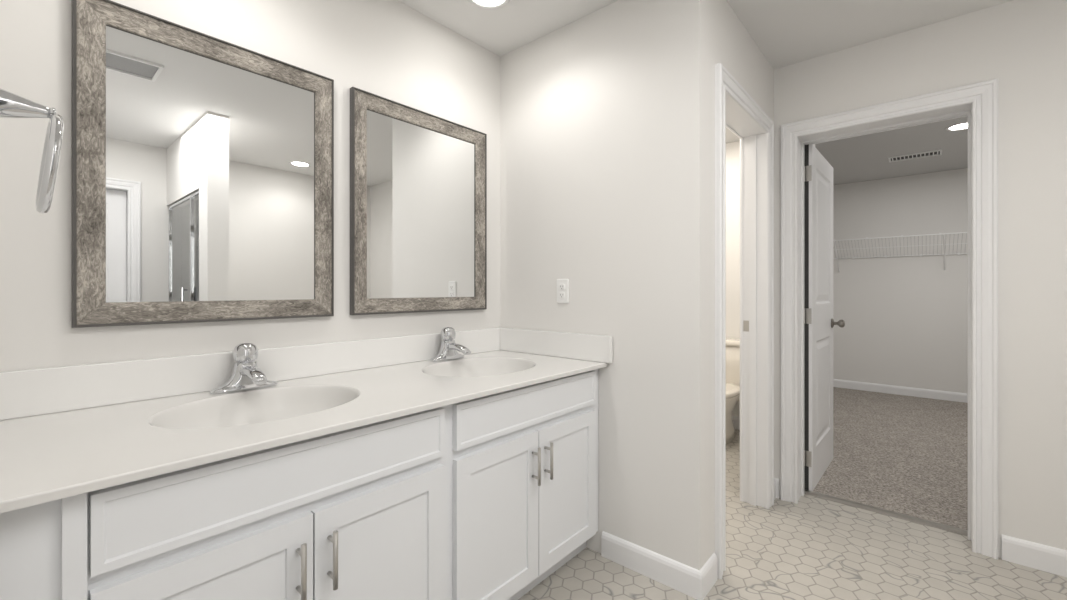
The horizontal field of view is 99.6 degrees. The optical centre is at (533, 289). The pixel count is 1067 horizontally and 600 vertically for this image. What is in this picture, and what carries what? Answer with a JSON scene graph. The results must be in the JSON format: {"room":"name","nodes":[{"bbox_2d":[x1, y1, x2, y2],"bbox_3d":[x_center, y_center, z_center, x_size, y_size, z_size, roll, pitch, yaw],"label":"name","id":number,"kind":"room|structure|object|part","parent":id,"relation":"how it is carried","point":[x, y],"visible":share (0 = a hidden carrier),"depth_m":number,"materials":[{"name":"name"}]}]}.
{"room":"bathroom","nodes":[
{"label":"bathroom","id":0,"kind":"room"},
{"bbox_2d":[0,0,499,371],"bbox_3d":[0.754,-0.038,3.597,0.115,2.440,6.750,0,0,41],"label":"wall","id":1,"kind":"structure","parent":0,"point":[388,49],"depth_m":1.49,"materials":[{"name":"paint"}]},
{"bbox_2d":[71,0,333,327],"bbox_3d":[-1.000,-0.350,1.464,0.028,0.904,0.700,0,0,41],"label":"mirror","id":2,"kind":"object","parent":1,"relation":"attached to","point":[202,165],"visible":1,"depth_m":1.40,"materials":[{"name":"clear glass"}]},
{"bbox_2d":[350,87,486,314],"bbox_3d":[-0.486,-0.350,2.057,0.028,0.904,0.719,0,0,41],"label":"mirror","id":3,"kind":"object","parent":1,"relation":"attached to","point":[418,179],"visible":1,"depth_m":2.01,"materials":[{"name":"clear glass"}]},
{"bbox_2d":[500,0,709,569],"bbox_3d":[0.266,-0.038,2.123,1.080,2.440,0.115,0,0,41],"label":"wall","id":4,"kind":"structure","parent":0,"point":[605,114],"depth_m":1.94,"materials":[{"name":"paint"}]},
{"bbox_2d":[557,279,568,302],"bbox_3d":[0.138,0.007,2.152,0.071,0.116,0.009,0,0,41],"label":"wall outlet","id":5,"kind":"object","parent":4,"relation":"attached to","point":[564,283],"visible":1,"depth_m":2.15,"materials":[{"name":"white plastic"}]},
{"bbox_2d":[601,531,716,599],"bbox_3d":[0.525,1.129,1.916,0.446,0.106,0.170,0,0,41],"label":"baseboard","id":6,"kind":"structure","parent":4,"relation":"attached to","point":[692,582],"depth_m":1.82,"materials":[{"name":"paint"}]},
{"bbox_2d":[398,0,1011,68],"bbox_3d":[0.916,-1.298,1.102,3.630,0.080,3.195,0,0,41],"label":"ceiling","id":7,"kind":"structure","parent":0,"point":[787,32],"depth_m":2.10,"materials":[{"name":"paint"}]},
{"bbox_2d":[469,0,508,8],"bbox_3d":[-0.192,-1.254,1.915,0.192,0.007,0.192,0,0,41],"label":"recessed light","id":8,"kind":"object","parent":7,"relation":"in","point":[488,4],"visible":1,"depth_m":1.98,"materials":[{"name":"white plastic"}]},
{"bbox_2d":[726,141,739,416],"bbox_3d":[1.730,-0.038,3.898,0.965,2.440,0.115,0,0,41],"label":"wall","id":9,"kind":"structure","parent":0,"point":[732,149],"depth_m":3.84,"materials":[{"name":"paint"}]},
{"bbox_2d":[710,0,814,556],"bbox_3d":[1.422,-0.038,2.719,0.115,2.440,2.300,0,0,41],"label":"wall","id":10,"kind":"structure","parent":0,"point":[732,46],"depth_m":1.87,"materials":[{"name":"paint"}]},
{"bbox_2d":[715,63,773,578],"bbox_3d":[0.983,0.128,2.213,0.165,2.108,0.856,0,0,41],"label":"door frame","id":11,"kind":"structure","parent":10,"relation":"attached to","point":[726,84],"depth_m":2.45,"materials":[{"name":"paint"}]},
{"bbox_2d":[743,320,748,331],"bbox_3d":[1.182,0.202,2.503,0.030,0.060,0.002,0,0,41],"label":"strike plate","id":12,"kind":"object","parent":11,"relation":"attached to","point":[745,323],"depth_m":2.50,"materials":[{"name":"silver metal"}]},
{"bbox_2d":[774,478,778,499],"bbox_3d":[1.354,1.129,2.533,0.027,0.106,0.092,0,0,41],"label":"baseboard","id":13,"kind":"structure","parent":10,"relation":"attached to","point":[776,481],"depth_m":2.55,"materials":[{"name":"paint"}]},
{"bbox_2d":[518,429,1066,599],"bbox_3d":[1.278,1.212,1.519,3.630,0.060,4.300,0,0,41],"label":"floor","id":14,"kind":"structure","parent":0,"point":[814,548],"depth_m":1.92,"materials":[{"name":"tile"}]},
{"bbox_2d":[0,327,611,599],"bbox_3d":[-0.494,0.677,1.535,0.697,1.010,1.764,0,0,41],"label":"vanity","id":15,"kind":"object","parent":14,"relation":"on","point":[450,464],"visible":1,"depth_m":1.21,"materials":[{"name":"paint"}]},
{"bbox_2d":[210,343,277,393],"bbox_3d":[-0.891,0.246,1.423,0.179,0.150,0.191,0,0,41],"label":"faucet","id":16,"kind":"object","parent":15,"relation":"on","point":[246,370],"depth_m":1.44,"materials":[{"name":"silver metal"}]},
{"bbox_2d":[429,327,470,361],"bbox_3d":[-0.353,0.246,2.042,0.179,0.150,0.191,0,0,41],"label":"faucet","id":17,"kind":"object","parent":15,"relation":"on","point":[445,346],"depth_m":2.06,"materials":[{"name":"silver metal"}]},
{"bbox_2d":[726,338,739,443],"bbox_3d":[1.457,0.798,3.586,0.476,0.768,0.700,0,0,41],"label":"toilet","id":18,"kind":"object","parent":14,"relation":"on","point":[732,345],"visible":0.19,"depth_m":3.61,"materials":[{"name":"ceramic"}]},
{"bbox_2d":[804,489,967,535],"bbox_3d":[1.837,1.174,2.398,0.701,0.015,0.040,0,0,41],"label":"threshold","id":19,"kind":"object","parent":14,"relation":"on","point":[839,500],"depth_m":2.36,"materials":[{"name":"white stone"}]},
{"bbox_2d":[804,145,804,488],"bbox_3d":[1.595,0.167,2.646,0.008,2.030,0.033,0,0,41],"label":"door jamb","id":20,"kind":"structure","parent":0,"point":[804,145],"depth_m":2.63,"materials":[{"name":"white wood"}]},
{"bbox_2d":[726,116,967,184],"bbox_3d":[3.128,-1.298,3.651,3.630,0.080,3.555,0,0,41],"label":"ceiling","id":21,"kind":"structure","parent":0,"point":[862,158],"depth_m":4.13,"materials":[{"name":"white paint"}]},
{"bbox_2d":[888,149,941,162],"bbox_3d":[3.572,-1.252,4.223,0.380,0.012,0.180,0,0,41],"label":"ceiling vent","id":22,"kind":"object","parent":21,"relation":"in","point":[934,152],"visible":1,"depth_m":4.22,"materials":[{"name":"white plastic"}]},
{"bbox_2d":[946,122,967,130],"bbox_3d":[3.293,-1.254,3.459,0.192,0.007,0.192,0,0,41],"label":"recessed light","id":23,"kind":"object","parent":21,"relation":"in","point":[964,125],"visible":0.66,"depth_m":3.48,"materials":[{"name":"white plastic"}]},
{"bbox_2d":[813,387,967,529],"bbox_3d":[2.860,1.201,3.876,2.930,0.062,3.567,0,0,41],"label":"floor","id":24,"kind":"structure","parent":0,"point":[903,454],"depth_m":3.16,"materials":[{"name":"grey carpet"}]},
{"bbox_2d":[833,168,967,393],"bbox_3d":[3.992,-0.038,5.179,2.700,2.440,0.115,0,0,41],"label":"wall","id":25,"kind":"structure","parent":0,"point":[905,318],"depth_m":5.01,"materials":[{"name":"paint"}]},
{"bbox_2d":[732,379,967,429],"bbox_3d":[2.435,1.129,3.386,2.700,0.106,4.635,0,0,41],"label":"baseboard","id":26,"kind":"structure","parent":25,"relation":"attached to","point":[882,388],"depth_m":4.97,"materials":[{"name":"paint"}]},
{"bbox_2d":[833,232,967,271],"bbox_3d":[3.878,-0.393,4.990,2.739,0.368,0.316,0,0,41],"label":"wire closet shelf","id":27,"kind":"object","parent":25,"relation":"attached to","point":[944,244],"visible":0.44,"depth_m":4.88,"materials":[{"name":"white metal"}]},
{"bbox_2d":[774,0,1066,557],"bbox_3d":[2.354,-0.038,1.847,2.435,2.440,0.184,0,0,41],"label":"wall","id":28,"kind":"structure","parent":0,"point":[1021,44],"depth_m":1.95,"materials":[{"name":"paint"}]},
{"bbox_2d":[804,144,844,490],"bbox_3d":[1.837,0.165,2.874,0.188,2.018,0.712,0,0,41],"label":"closet door","id":29,"kind":"structure","parent":28,"relation":"in","point":[819,173],"depth_m":2.79,"materials":[{"name":"paint"}]},
{"bbox_3d":[1.826,0.154,2.883,0.054,1.750,0.712,0,0,41],"label":"handle","id":30,"kind":"part","parent":29,"relation":"part of","materials":[{"name":"silver metal"}]},
{"bbox_3d":[2.022,0.229,3.088,0.188,0.064,0.065,0,0,41],"label":"knob","id":31,"kind":"part","parent":29,"relation":"part of","materials":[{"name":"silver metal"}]},
{"bbox_2d":[805,115,967,144],"bbox_3d":[1.855,0.128,2.419,0.857,2.108,0.025,0,0,41],"label":"trim","id":32,"kind":"structure","parent":28,"relation":"attached to","point":[964,115],"depth_m":2.37,"materials":[{"name":"white wood"}]},
{"bbox_2d":[780,79,997,558],"bbox_3d":[1.787,0.158,2.340,0.737,2.048,0.188,0,0,41],"label":"door frame","id":33,"kind":"structure","parent":28,"relation":"attached to","point":[963,110],"depth_m":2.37,"materials":[{"name":"paint"}]},
{"bbox_2d":[1001,534,1066,576],"bbox_3d":[2.279,1.129,1.158,1.414,0.106,0.956,0,0,41],"label":"baseboard","id":34,"kind":"structure","parent":28,"relation":"attached to","point":[1053,560],"depth_m":1.91,"materials":[{"name":"paint"}]},
{"bbox_3d":[-0.094,-0.038,-0.061,3.400,2.440,0.115,0,0,41],"label":"wall","id":35,"kind":"structure","parent":0,"visible":0},
{"bbox_2d":[0,88,63,213],"bbox_3d":[-0.896,-0.242,0.784,0.180,0.212,0.106,0,0,41],"label":"towel ring","id":36,"kind":"object","parent":35,"relation":"attached to","point":[12,105],"visible":1,"depth_m":0.77,"materials":[{"name":"silver metal"}]}
]}

